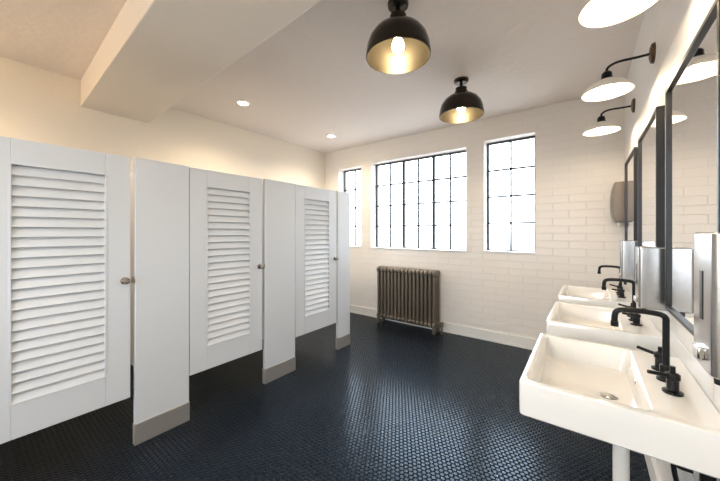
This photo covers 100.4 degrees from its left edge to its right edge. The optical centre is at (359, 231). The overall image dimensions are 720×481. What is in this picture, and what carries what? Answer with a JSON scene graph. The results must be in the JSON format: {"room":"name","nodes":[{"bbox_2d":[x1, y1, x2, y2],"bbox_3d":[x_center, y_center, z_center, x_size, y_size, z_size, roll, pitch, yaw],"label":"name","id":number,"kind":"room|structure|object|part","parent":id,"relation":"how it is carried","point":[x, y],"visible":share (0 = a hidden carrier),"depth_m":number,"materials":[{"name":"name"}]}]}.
{"room":"public restroom","nodes":[
{"label":"public restroom","id":0,"kind":"room"},
{"bbox_2d":[0,56,324,188],"bbox_3d":[-2.431,-0.035,3.343,0.250,2.810,6.100,0,0,37],"label":"wall","id":1,"kind":"structure","parent":0,"point":[37,104],"depth_m":3.21,"materials":[{"name":"paint"}]},
{"bbox_2d":[0,0,643,152],"bbox_3d":[-0.684,-1.515,2.022,4.630,0.150,6.100,0,0,37],"label":"ceiling","id":2,"kind":"structure","parent":0,"point":[312,79],"depth_m":2.52,"materials":[{"name":"paint"}]},
{"bbox_2d":[81,0,320,122],"bbox_3d":[-0.886,-1.315,1.755,4.130,0.250,0.710,0,0,37],"label":"ceiling beam","id":3,"kind":"structure","parent":2,"relation":"attached to","point":[154,54],"depth_m":1.96,"materials":[{"name":"white paint"}]},
{"bbox_2d":[235,100,250,105],"bbox_3d":[-1.304,-1.437,3.349,0.164,0.006,0.164,0,0,37],"label":"recessed light","id":4,"kind":"object","parent":2,"relation":"in","point":[239,102],"visible":1,"depth_m":3.35,"materials":[{"name":"white"}]},
{"bbox_2d":[326,134,336,137],"bbox_3d":[-0.432,-1.437,4.502,0.164,0.006,0.164,0,0,37],"label":"recessed light","id":5,"kind":"object","parent":2,"relation":"in","point":[328,135],"visible":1,"depth_m":4.51,"materials":[{"name":"white"}]},
{"bbox_2d":[366,0,430,73],"bbox_3d":[0.240,-1.270,1.892,0.406,0.340,0.406,0,0,37],"label":"pendant lamp","id":6,"kind":"object","parent":2,"relation":"hanging from","point":[399,44],"visible":1,"depth_m":1.91,"materials":[{"name":"brown metal"}]},
{"bbox_3d":[0.240,-1.185,1.892,0.076,0.106,0.076,0,0,37],"label":"bulb","id":7,"kind":"part","parent":6,"relation":"part of","materials":[{"name":"beige glass"}]},
{"bbox_3d":[0.240,-1.236,1.892,0.406,0.272,0.406,0,0,37],"label":"lamp shade","id":8,"kind":"part","parent":6,"relation":"part of","materials":[{"name":"black metal"}]},
{"bbox_2d":[439,76,483,123],"bbox_3d":[0.958,-1.270,2.842,0.406,0.340,0.406,0,0,37],"label":"pendant lamp","id":9,"kind":"object","parent":2,"relation":"hanging from","point":[462,106],"visible":1,"depth_m":2.79,"materials":[{"name":"brown metal"}]},
{"bbox_3d":[0.958,-1.185,2.842,0.076,0.106,0.076,0,0,37],"label":"bulb","id":10,"kind":"part","parent":9,"relation":"part of","materials":[{"name":"beige glass"}]},
{"bbox_3d":[0.958,-1.236,2.842,0.406,0.272,0.406,0,0,37],"label":"lamp shade","id":11,"kind":"part","parent":9,"relation":"part of","materials":[{"name":"black metal"}]},
{"bbox_2d":[0,312,650,480],"bbox_3d":[-0.684,1.445,2.022,4.630,0.150,6.100,0,0,37],"label":"floor","id":12,"kind":"structure","parent":0,"point":[400,401],"depth_m":2.05,"materials":[{"name":"tile"}]},
{"bbox_2d":[0,136,189,445],"bbox_3d":[-2.125,0.445,2.242,1.565,1.850,0.977,0,0,37],"label":"stall","id":13,"kind":"object","parent":12,"relation":"on","point":[94,252],"visible":1,"depth_m":1.76,"materials":[{"name":"white laminate"}]},
{"bbox_3d":[-1.646,0.263,1.657,0.007,1.231,0.388,0,0,37],"label":"louver molding","id":14,"kind":"part","parent":13,"relation":"part of","materials":[{"name":"white laminate"}]},
{"bbox_3d":[-1.659,0.287,1.667,0.034,1.525,0.622,0,0,37],"label":"door frame","id":15,"kind":"part","parent":13,"relation":"part of","materials":[{"name":"white laminate"}]},
{"bbox_3d":[-1.457,0.305,1.867,0.047,0.044,0.044,0,0,37],"label":"door knob","id":16,"kind":"part","parent":13,"relation":"part of","materials":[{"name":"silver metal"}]},
{"bbox_2d":[189,167,295,383],"bbox_3d":[-1.529,0.445,3.030,1.565,1.850,0.994,0,0,37],"label":"stall","id":17,"kind":"object","parent":12,"relation":"on","point":[242,228],"visible":1,"depth_m":2.52,"materials":[{"name":"white laminate"}]},
{"bbox_3d":[-1.071,0.287,2.445,0.034,1.525,0.615,0,0,37],"label":"door frame","id":18,"kind":"part","parent":17,"relation":"part of","materials":[{"name":"white laminate"}]},
{"bbox_3d":[-1.058,0.263,2.435,0.007,1.231,0.381,0,0,37],"label":"louver molding","id":19,"kind":"part","parent":17,"relation":"part of","materials":[{"name":"white laminate"}]},
{"bbox_2d":[295,184,349,349],"bbox_3d":[-0.969,0.445,3.772,1.565,1.850,0.862,0,0,37],"label":"stall","id":20,"kind":"object","parent":12,"relation":"on","point":[322,216],"visible":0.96,"depth_m":3.30,"materials":[{"name":"white laminate"}]},
{"bbox_3d":[-0.470,0.287,3.239,0.034,1.525,0.613,0,0,37],"label":"door frame","id":21,"kind":"part","parent":20,"relation":"part of","materials":[{"name":"white laminate"}]},
{"bbox_3d":[-0.457,0.263,3.229,0.007,1.231,0.379,0,0,37],"label":"louver molding","id":22,"kind":"part","parent":20,"relation":"part of","materials":[{"name":"white laminate"}]},
{"bbox_2d":[377,266,443,334],"bbox_3d":[0.707,0.945,4.305,1.018,0.850,0.184,0,0,37],"label":"radiator","id":23,"kind":"object","parent":12,"relation":"on","point":[407,295],"visible":1,"depth_m":4.23,"materials":[{"name":"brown metal"}]},
{"bbox_2d":[325,95,623,338],"bbox_3d":[1.081,-0.035,4.355,4.130,2.810,0.250,0,0,37],"label":"wall","id":24,"kind":"structure","parent":0,"point":[576,234],"depth_m":3.57,"materials":[{"name":"brick"}]},
{"bbox_2d":[344,168,360,245],"bbox_3d":[-0.083,-0.425,5.278,0.500,1.350,0.040,0,0,37],"label":"window","id":25,"kind":"structure","parent":24,"relation":"in","point":[354,170],"depth_m":5.27,"materials":[{"name":"paint"}]},
{"bbox_2d":[371,247,465,251],"bbox_3d":[0.827,0.254,4.468,1.530,0.012,0.155,0,0,37],"label":"sill","id":26,"kind":"structure","parent":24,"relation":"attached to","point":[371,247],"depth_m":4.36,"materials":[{"name":"white paint"}]},
{"bbox_2d":[376,150,465,249],"bbox_3d":[0.886,-0.430,4.545,1.530,1.380,0.040,0,0,37],"label":"window","id":27,"kind":"structure","parent":24,"relation":"in","point":[433,157],"depth_m":4.53,"materials":[{"name":"paint"}]},
{"bbox_2d":[350,304,537,349],"bbox_3d":[0.997,1.305,4.245,4.130,0.130,0.026,0,0,37],"label":"baseboard","id":28,"kind":"structure","parent":24,"relation":"attached to","point":[487,335],"depth_m":3.85,"materials":[{"name":"white paint"}]},
{"bbox_2d":[484,250,534,253],"bbox_3d":[1.843,0.244,3.700,0.567,0.012,0.155,0,0,37],"label":"sill","id":29,"kind":"structure","parent":24,"relation":"attached to","point":[485,250],"depth_m":3.66,"materials":[{"name":"white paint"}]},
{"bbox_2d":[487,135,534,251],"bbox_3d":[1.902,-0.455,3.777,0.567,1.410,0.040,0,0,37],"label":"window","id":30,"kind":"structure","parent":24,"relation":"in","point":[528,137],"depth_m":3.80,"materials":[{"name":"paint"}]},
{"bbox_2d":[624,0,719,480],"bbox_3d":[1.063,-0.035,0.701,0.250,2.810,6.100,0,0,37],"label":"wall","id":31,"kind":"structure","parent":0,"point":[673,25],"depth_m":1.45,"materials":[{"name":"paint"}]},
{"bbox_2d":[583,98,634,135],"bbox_3d":[2.037,-0.939,2.468,0.328,0.235,0.247,0,0,37],"label":"wall sconce","id":32,"kind":"object","parent":31,"relation":"attached to","point":[602,127],"visible":1,"depth_m":2.47,"materials":[{"name":"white metal"}]},
{"bbox_3d":[2.004,-0.861,2.493,0.066,0.080,0.066,0,0,37],"label":"bulb","id":33,"kind":"part","parent":32,"relation":"part of","materials":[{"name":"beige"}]},
{"bbox_3d":[2.004,-0.873,2.493,0.247,0.077,0.247,0,0,37],"label":"lamp shade","id":34,"kind":"part","parent":32,"relation":"part of","materials":[{"name":"white metal"}]},
{"bbox_3d":[2.079,-0.980,2.436,0.202,0.060,0.014,0,0,37],"label":"arm","id":35,"kind":"part","parent":32,"relation":"part of","materials":[{"name":"black metal"}]},
{"bbox_3d":[2.160,-1.000,2.375,0.020,0.112,0.112,0,0,37],"label":"wall plate","id":36,"kind":"part","parent":32,"relation":"part of","materials":[{"name":"brown metal"}]},
{"bbox_2d":[610,181,624,226],"bbox_3d":[2.498,-0.260,2.901,0.114,0.420,0.260,0,0,37],"label":"paper towel dispenser","id":37,"kind":"object","parent":31,"relation":"attached to","point":[617,198],"visible":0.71,"depth_m":2.81,"materials":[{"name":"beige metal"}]},
{"bbox_2d":[578,0,657,27],"bbox_3d":[0.987,-0.939,1.080,0.328,0.235,0.247,0,0,37],"label":"wall sconce","id":38,"kind":"object","parent":31,"relation":"attached to","point":[595,13],"visible":1,"depth_m":1.17,"materials":[{"name":"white metal"}]},
{"bbox_3d":[0.955,-0.861,1.105,0.066,0.080,0.066,0,0,37],"label":"bulb","id":39,"kind":"part","parent":38,"relation":"part of","materials":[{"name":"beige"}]},
{"bbox_2d":[581,42,655,101],"bbox_3d":[1.512,-0.939,1.774,0.328,0.235,0.247,0,0,37],"label":"wall sconce","id":40,"kind":"object","parent":31,"relation":"attached to","point":[608,87],"visible":1,"depth_m":1.78,"materials":[{"name":"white metal"}]},
{"bbox_3d":[1.479,-0.861,1.799,0.066,0.080,0.066,0,0,37],"label":"bulb","id":41,"kind":"part","parent":40,"relation":"part of","materials":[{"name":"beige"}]},
{"bbox_3d":[1.479,-0.873,1.799,0.247,0.077,0.247,0,0,37],"label":"lamp shade","id":42,"kind":"part","parent":40,"relation":"part of","materials":[{"name":"white metal"}]},
{"bbox_3d":[1.554,-0.980,1.742,0.202,0.060,0.014,0,0,37],"label":"arm","id":43,"kind":"part","parent":40,"relation":"part of","materials":[{"name":"black metal"}]},
{"bbox_3d":[1.635,-1.000,1.681,0.020,0.112,0.112,0,0,37],"label":"wall plate","id":44,"kind":"part","parent":40,"relation":"part of","materials":[{"name":"brown metal"}]},
{"bbox_2d":[519,285,719,480],"bbox_3d":[1.449,0.767,1.822,0.487,0.514,2.350,0,0,37],"label":"sink","id":45,"kind":"object","parent":31,"relation":"attached to","point":[603,392],"depth_m":1.07,"materials":[{"name":"white ceramic"}]},
{"bbox_2d":[597,265,625,297],"bbox_3d":[2.053,0.391,2.456,0.172,0.238,0.271,0,0,37],"label":"faucet","id":46,"kind":"object","parent":45,"relation":"on","point":[620,290],"visible":0.88,"depth_m":2.42,"materials":[{"name":"black metal"}]},
{"bbox_3d":[2.048,0.389,2.460,0.154,0.232,0.018,0,0,37],"label":"spout","id":47,"kind":"part","parent":46,"relation":"part of","materials":[{"name":"black metal"}]},
{"bbox_3d":[2.041,0.478,2.339,0.050,0.064,0.050,0,0,37],"label":"handle","id":48,"kind":"part","parent":46,"relation":"part of","materials":[{"name":"black metal"}]},
{"bbox_2d":[602,278,642,325],"bbox_3d":[1.528,0.391,1.762,0.172,0.238,0.271,0,0,37],"label":"faucet","id":49,"kind":"object","parent":45,"relation":"on","point":[635,317],"visible":0.84,"depth_m":1.72,"materials":[{"name":"black metal"}]},
{"bbox_3d":[1.523,0.389,1.766,0.154,0.232,0.018,0,0,37],"label":"spout","id":50,"kind":"part","parent":49,"relation":"part of","materials":[{"name":"black metal"}]},
{"bbox_3d":[1.516,0.478,1.645,0.050,0.064,0.050,0,0,37],"label":"handle","id":51,"kind":"part","parent":49,"relation":"part of","materials":[{"name":"black metal"}]},
{"bbox_2d":[611,307,683,396],"bbox_3d":[1.004,0.391,1.068,0.172,0.238,0.271,0,0,37],"label":"faucet","id":52,"kind":"object","parent":45,"relation":"on","point":[667,374],"visible":1,"depth_m":1.03,"materials":[{"name":"black metal"}]},
{"bbox_3d":[0.998,0.389,1.072,0.154,0.232,0.018,0,0,37],"label":"spout","id":53,"kind":"part","parent":52,"relation":"part of","materials":[{"name":"black metal"}]},
{"bbox_3d":[1.097,0.452,1.141,0.012,0.020,0.068,0,0,-26],"label":"handle lever","id":54,"kind":"part","parent":52,"relation":"part of","materials":[{"name":"black metal"}]},
{"bbox_3d":[1.112,0.478,1.111,0.050,0.064,0.050,0,0,37],"label":"handle","id":55,"kind":"part","parent":52,"relation":"part of","materials":[{"name":"black metal"}]},
{"bbox_3d":[0.959,0.452,0.958,0.068,0.020,0.012,0,0,11],"label":"handle lever","id":56,"kind":"part","parent":52,"relation":"part of","materials":[{"name":"black metal"}]},
{"bbox_3d":[0.992,0.438,0.951,0.014,0.024,0.014,0,0,37],"label":"handle post","id":57,"kind":"part","parent":52,"relation":"part of","materials":[{"name":"black metal"}]},
{"bbox_3d":[0.992,0.478,0.951,0.050,0.064,0.050,0,0,37],"label":"handle","id":58,"kind":"part","parent":52,"relation":"part of","materials":[{"name":"black metal"}]},
{"bbox_2d":[618,240,637,284],"bbox_3d":[1.886,0.213,2.097,0.120,0.311,0.136,0,0,37],"label":"soap dispenser","id":59,"kind":"object","parent":31,"relation":"attached to","point":[627,247],"visible":0.58,"depth_m":2.05,"materials":[{"name":"metal"}]},
{"bbox_2d":[625,147,637,239],"bbox_3d":[2.176,-0.140,2.406,0.032,0.940,0.660,0,0,37],"label":"wall mirror","id":60,"kind":"object","parent":31,"relation":"attached to","point":[631,164],"visible":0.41,"depth_m":2.34,"materials":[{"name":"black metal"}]},
{"bbox_2d":[626,154,632,239],"bbox_3d":[2.179,-0.140,2.405,0.018,0.908,0.628,0,0,37],"label":"mirror glass","id":61,"kind":"object","parent":60,"relation":"attached to","point":[629,162],"depth_m":2.45,"materials":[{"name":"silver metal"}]},
{"bbox_2d":[634,246,666,310],"bbox_3d":[1.361,0.224,1.403,0.120,0.311,0.136,0,0,37],"label":"soap dispenser","id":62,"kind":"object","parent":31,"relation":"attached to","point":[649,261],"visible":0.77,"depth_m":1.35,"materials":[{"name":"metal"}]},
{"bbox_2d":[638,105,664,246],"bbox_3d":[1.651,-0.140,1.713,0.032,0.940,0.660,0,0,37],"label":"wall mirror","id":63,"kind":"object","parent":31,"relation":"attached to","point":[651,142],"visible":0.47,"depth_m":1.59,"materials":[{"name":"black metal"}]},
{"bbox_2d":[640,117,654,246],"bbox_3d":[1.654,-0.140,1.711,0.018,0.908,0.628,0,0,37],"label":"mirror glass","id":64,"kind":"object","parent":63,"relation":"attached to","point":[647,137],"depth_m":1.73,"materials":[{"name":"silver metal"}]},
{"bbox_2d":[644,455,661,480],"bbox_3d":[0.946,1.305,0.770,0.020,0.130,5.570,0,0,37],"label":"baseboard","id":65,"kind":"structure","parent":31,"relation":"attached to","point":[652,466],"depth_m":1.61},
{"bbox_2d":[665,0,719,335],"bbox_3d":[1.127,-0.140,1.019,0.032,0.940,0.660,0,0,37],"label":"wall mirror","id":66,"kind":"object","parent":31,"relation":"attached to","point":[692,95],"visible":0.85,"depth_m":1.00,"materials":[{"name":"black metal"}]},
{"bbox_2d":[692,232,719,385],"bbox_3d":[0.749,0.153,0.593,0.120,0.311,0.136,0,0,37],"label":"soap dispenser","id":67,"kind":"object","parent":31,"relation":"attached to","point":[706,344],"visible":1,"depth_m":0.59,"materials":[{"name":"metal"}]},
{"bbox_3d":[0.706,0.247,0.626,0.012,0.025,0.040,0,0,37],"label":"push lever","id":68,"kind":"part","parent":67,"relation":"part of","materials":[{"name":"silver metal"}]},
{"bbox_3d":[0.729,0.294,0.608,0.020,0.030,0.020,0,0,37],"label":"spout","id":69,"kind":"part","parent":67,"relation":"part of","materials":[{"name":"black plastic"}]}
]}

